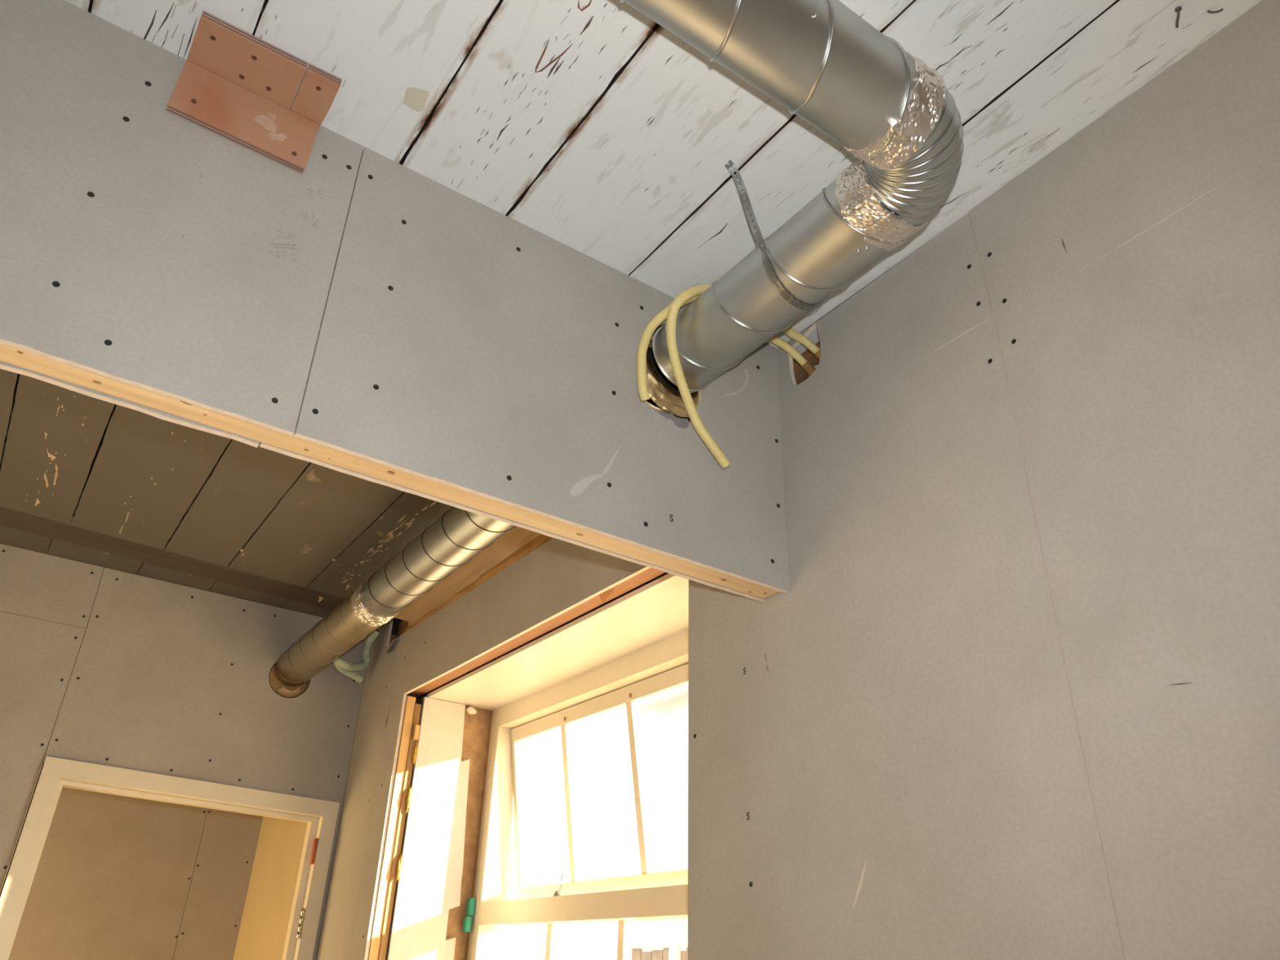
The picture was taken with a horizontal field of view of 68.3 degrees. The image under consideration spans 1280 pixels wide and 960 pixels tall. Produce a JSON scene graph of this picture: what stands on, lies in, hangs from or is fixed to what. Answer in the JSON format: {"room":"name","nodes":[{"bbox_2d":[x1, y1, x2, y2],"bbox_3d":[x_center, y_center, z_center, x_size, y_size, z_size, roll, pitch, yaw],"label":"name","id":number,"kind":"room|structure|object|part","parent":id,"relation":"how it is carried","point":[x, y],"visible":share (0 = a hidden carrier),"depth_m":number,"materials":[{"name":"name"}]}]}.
{"room":"building under construction","nodes":[
{"label":"building under construction","id":0,"kind":"room"},
{"bbox_2d":[8,786,262,959],"bbox_3d":[-3.129,2.302,4.160,2.800,3.140,0.101,20,-34,-29],"label":"wall","id":1,"kind":"structure","parent":0,"point":[117,877],"depth_m":4.73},
{"bbox_3d":[-2.216,2.625,4.649,0.292,3.100,0.012,20,-34,-29],"label":"plasterboard panel","id":2,"kind":"part","parent":1,"relation":"part of","materials":[{"name":"paper"}]},
{"bbox_2d":[0,543,396,959],"bbox_3d":[-2.707,1.529,2.744,3.950,3.140,0.101,20,-34,-29],"label":"wall","id":3,"kind":"structure","parent":0,"point":[100,665],"depth_m":3.71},
{"bbox_3d":[-3.203,1.450,2.341,2.494,2.860,0.020,20,-34,-29],"label":"plasterboard panel","id":4,"kind":"part","parent":3,"relation":"part of","materials":[{"name":"paper"}]},
{"bbox_3d":[-3.160,0.094,3.094,2.494,0.253,0.020,20,-34,-29],"label":"plasterboard panel","id":5,"kind":"part","parent":3,"relation":"part of","materials":[{"name":"paint"}]},
{"bbox_2d":[0,755,339,959],"bbox_3d":[-1.761,2.216,3.131,1.085,2.368,0.143,20,-34,-29],"label":"door frame","id":6,"kind":"structure","parent":3,"relation":"in","point":[55,773],"depth_m":3.60,"materials":[{"name":"beige paint"}]},
{"bbox_2d":[274,346,679,686],"bbox_3d":[-0.722,0.289,3.104,0.184,0.191,2.662,20,-34,-29],"label":"ventilation duct","id":7,"kind":"object","parent":3,"relation":"attached to","point":[458,535],"visible":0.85,"depth_m":3.14,"materials":[{"name":"silver metal"}]},
{"bbox_2d":[232,816,307,959],"bbox_3d":[-1.658,2.398,4.210,0.060,3.100,1.434,20,-34,-29],"label":"wall","id":8,"kind":"structure","parent":0,"point":[263,930],"depth_m":4.65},
{"bbox_2d":[0,0,790,602],"bbox_3d":[-1.177,-0.561,1.300,3.605,0.643,0.088,20,-34,-29],"label":"wall","id":9,"kind":"structure","parent":0,"point":[376,321],"depth_m":1.62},
{"bbox_3d":[-1.643,-0.708,1.063,2.522,0.642,0.012,20,-34,-29],"label":"plasterboard panel","id":10,"kind":"part","parent":9,"relation":"part of","materials":[{"name":"paper"}]},
{"bbox_3d":[-1.587,-0.731,1.017,2.556,0.643,0.012,20,-34,-29],"label":"plasterboard panel","id":11,"kind":"part","parent":9,"relation":"part of","materials":[{"name":"paper"}]},
{"bbox_2d":[165,60,319,174],"bbox_3d":[-0.689,-0.632,1.649,0.234,0.114,0.018,20,-34,-29],"label":"cover","id":12,"kind":"object","parent":9,"relation":"attached to","point":[201,97],"visible":1,"depth_m":1.64,"materials":[{"name":"brown"}]},
{"bbox_3d":[-1.190,-0.308,1.155,3.594,0.046,0.056,20,-34,-29],"label":"timber rail","id":13,"kind":"part","parent":9,"relation":"part of","materials":[{"name":"brown wood"}]},
{"bbox_3d":[-0.163,-0.174,1.946,1.080,0.637,0.012,20,-34,-29],"label":"plasterboard panel","id":14,"kind":"part","parent":9,"relation":"part of","materials":[{"name":"paper"}]},
{"bbox_3d":[-0.107,-0.196,1.899,1.046,0.641,0.012,20,-34,-29],"label":"plasterboard panel","id":15,"kind":"part","parent":9,"relation":"part of","materials":[{"name":"paint"}]},
{"bbox_2d":[619,0,964,417],"bbox_3d":[-1.000,-0.872,1.000,3.380,0.225,0.829,20,-34,-29],"label":"ventilation duct","id":16,"kind":"object","parent":9,"relation":"attached to","point":[821,61],"visible":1,"depth_m":1.48,"materials":[{"name":"silver metal"}]},
{"bbox_2d":[724,160,823,310],"bbox_3d":[0.248,-0.444,1.812,0.282,0.221,0.056,26,-37,-37],"label":"strap","id":17,"kind":"object","parent":16,"relation":"attached to","point":[763,249],"visible":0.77,"depth_m":1.77,"materials":[{"name":"metal"}]},
{"bbox_2d":[0,0,1262,635],"bbox_3d":[-1.058,-0.736,1.763,4.350,0.121,8.600,20,-34,-29],"label":"ceiling","id":18,"kind":"structure","parent":0,"point":[591,126],"depth_m":1.78,"materials":[{"name":"white"}]},
{"bbox_2d":[186,10,307,110],"bbox_3d":[-0.680,-0.718,1.631,0.176,0.018,0.120,20,-34,-29],"label":"cover","id":19,"kind":"object","parent":18,"relation":"attached to","point":[218,46],"visible":0.94,"depth_m":1.62,"materials":[{"name":"brown"}]},
{"bbox_2d":[289,63,342,125],"bbox_3d":[-0.584,-0.684,1.688,0.059,0.018,0.121,20,-34,-29],"label":"cover","id":20,"kind":"object","parent":18,"relation":"attached to","point":[317,91],"visible":0.88,"depth_m":1.67,"materials":[{"name":"brown"}]},
{"bbox_2d":[636,294,814,401],"bbox_3d":[0.214,-0.249,2.070,0.506,0.339,0.085,20,-34,-29],"label":"conduit","id":21,"kind":"object","parent":18,"relation":"hanging from","point":[646,337],"visible":0.56,"depth_m":1.96,"materials":[{"name":"beige plastic"}]},
{"bbox_2d":[666,284,820,468],"bbox_3d":[0.237,-0.217,2.045,0.486,0.421,0.117,20,-34,-29],"label":"conduit","id":22,"kind":"object","parent":18,"relation":"hanging from","point":[695,291],"visible":0.63,"depth_m":1.93,"materials":[{"name":"beige plastic"}]},
{"bbox_2d":[1174,6,1182,27],"bbox_3d":[0.860,-0.740,1.508,0.010,0.021,0.036,-8,-31,18],"label":"nail","id":23,"kind":"object","parent":18,"relation":"attached to","point":[1178,9],"visible":1,"depth_m":1.50,"materials":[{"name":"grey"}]},
{"bbox_2d":[1206,8,1222,13],"bbox_3d":[0.914,-0.747,1.500,0.022,0.013,0.004,-13,-32,24],"label":"nail","id":24,"kind":"object","parent":18,"relation":"attached to","point":[1221,9],"visible":1,"depth_m":1.50,"materials":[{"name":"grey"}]},
{"bbox_2d":[315,0,1279,959],"bbox_3d":[0.364,1.149,1.884,0.599,3.140,8.600,20,-34,-29],"label":"wall","id":25,"kind":"structure","parent":0,"point":[1013,691],"depth_m":1.60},
{"bbox_2d":[333,629,380,683],"bbox_3d":[-1.232,0.741,4.053,0.172,0.213,0.160,20,-34,-29],"label":"hose","id":26,"kind":"object","parent":25,"relation":"hanging from","point":[347,668],"visible":0.98,"depth_m":4.06,"materials":[{"name":"plastic"}]},
{"bbox_3d":[-1.147,1.969,3.413,0.012,3.105,0.374,20,-34,-29],"label":"plasterboard panel","id":27,"kind":"part","parent":25,"relation":"part of","materials":[{"name":"paper"}]},
{"bbox_3d":[-1.004,2.050,3.124,0.012,2.692,0.163,20,-34,-29],"label":"plasterboard panel","id":28,"kind":"part","parent":25,"relation":"part of","materials":[{"name":"paper"}]},
{"bbox_2d":[395,854,401,880],"bbox_3d":[-0.878,1.413,3.438,0.014,0.094,0.014,-6,-30,14],"label":"tuft","id":29,"kind":"object","parent":25,"relation":"attached to","point":[398,870],"visible":1,"depth_m":3.43,"materials":[{"name":"yellow fabric"}]},
{"bbox_2d":[406,786,411,811],"bbox_3d":[-0.872,1.206,3.554,0.015,0.099,0.014,20,-34,-29],"label":"tuft","id":30,"kind":"object","parent":25,"relation":"attached to","point":[409,795],"visible":1,"depth_m":3.55,"materials":[{"name":"yellow fabric"}]},
{"bbox_2d":[412,741,417,764],"bbox_3d":[-0.868,1.051,3.639,0.015,0.096,0.015,4,-29,-4],"label":"tuft","id":31,"kind":"object","parent":25,"relation":"attached to","point":[415,754],"visible":1,"depth_m":3.63,"materials":[{"name":"yellow fabric"}]},
{"bbox_2d":[412,724,420,740],"bbox_3d":[-0.871,0.982,3.670,0.018,0.055,0.016,20,-34,-29],"label":"wooden shim","id":32,"kind":"object","parent":25,"relation":"attached to","point":[416,728],"visible":1,"depth_m":3.66,"materials":[{"name":"brown wood"}]},
{"bbox_2d":[462,897,475,932],"bbox_3d":[-0.637,1.620,3.510,0.029,0.114,0.028,20,-34,-29],"label":"block","id":33,"kind":"object","parent":25,"relation":"attached to","point":[471,901],"visible":1,"depth_m":3.50,"materials":[{"name":"teal plastic"}]},
{"bbox_2d":[466,706,476,714],"bbox_3d":[-0.685,0.938,3.834,0.043,0.030,0.035,20,-34,-29],"label":"lump","id":34,"kind":"object","parent":25,"relation":"attached to","point":[470,710],"visible":1,"depth_m":3.82,"materials":[{"name":"white"}]},
{"bbox_2d":[404,533,552,631],"bbox_3d":[-0.353,0.221,3.135,0.024,0.087,2.200,20,-34,-29],"label":"wooden beam","id":35,"kind":"structure","parent":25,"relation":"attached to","point":[541,539],"depth_m":3.33,"materials":[{"name":"brown wood"}]},
{"bbox_3d":[-0.354,0.370,3.053,0.012,0.355,2.255,20,-34,-29],"label":"plasterboard panel","id":36,"kind":"part","parent":25,"relation":"part of","materials":[{"name":"paint"}]},
{"bbox_2d":[393,391,693,703],"bbox_3d":[-0.431,0.363,3.153,0.210,0.500,2.454,20,-34,-29],"label":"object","id":37,"kind":"structure","parent":25,"relation":"attached to","point":[516,538],"depth_m":3.52,"materials":[{"name":"brown wood"}]},
{"bbox_2d":[466,629,688,959],"bbox_3d":[-0.055,1.527,2.769,0.240,2.112,1.837,20,-34,-29],"label":"window","id":38,"kind":"structure","parent":25,"relation":"in","point":[660,667],"depth_m":3.31,"materials":[{"name":"beige paint"}]},
{"bbox_3d":[-0.024,0.729,3.213,0.046,0.087,1.696,20,-34,-29],"label":"rail","id":39,"kind":"part","parent":38,"relation":"part of","materials":[{"name":"beige paint"}]},
{"bbox_3d":[0.035,1.272,2.972,0.046,0.093,1.696,20,-34,-29],"label":"rail","id":40,"kind":"part","parent":38,"relation":"part of","materials":[{"name":"beige paint"}]},
{"bbox_2d":[599,587,615,603],"bbox_3d":[-0.167,0.357,2.810,0.007,0.083,0.420,21,-34,-31],"label":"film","id":41,"kind":"object","parent":25,"relation":"attached to","point":[603,597],"visible":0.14,"depth_m":2.72,"materials":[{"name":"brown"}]},
{"bbox_3d":[0.364,0.973,1.482,0.012,3.056,0.938,20,-34,-29],"label":"plasterboard panel","id":42,"kind":"part","parent":25,"relation":"part of","materials":[{"name":"paper"}]},
{"bbox_3d":[1.590,0.147,-0.075,0.012,3.058,3.388,20,-34,-29],"label":"plasterboard panel","id":43,"kind":"part","parent":25,"relation":"part of","materials":[{"name":"paper"}]},
{"label":"outside","id":44,"kind":"structure","parent":0,"visible":0},
{"bbox_3d":[8.453,9.737,12.529,28.100,0.100,44.000,20,-34,-29],"label":"ground","id":45,"kind":"structure","parent":44,"visible":0},
{"bbox_2d":[615,931,687,959],"bbox_3d":[1.154,4.332,6.059,0.130,2.670,4.800,20,-34,-29],"label":"fence","id":46,"kind":"object","parent":45,"relation":"on","point":[674,941],"visible":0.15,"depth_m":7.92,"materials":[{"name":"white"}]},
{"bbox_3d":[1.198,3.212,6.688,0.110,0.100,4.800,20,-34,-29],"label":"rail","id":47,"kind":"part","parent":46,"relation":"part of","materials":[{"name":"white"}]},
{"bbox_3d":[0.251,4.957,7.133,0.068,2.569,0.070,20,-34,-29],"label":"post","id":48,"kind":"part","parent":46,"relation":"part of","materials":[{"name":"white wood"}]},
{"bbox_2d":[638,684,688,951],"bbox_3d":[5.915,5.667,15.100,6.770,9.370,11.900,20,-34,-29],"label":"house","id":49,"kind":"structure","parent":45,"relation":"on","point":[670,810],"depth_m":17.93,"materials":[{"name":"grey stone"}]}
]}

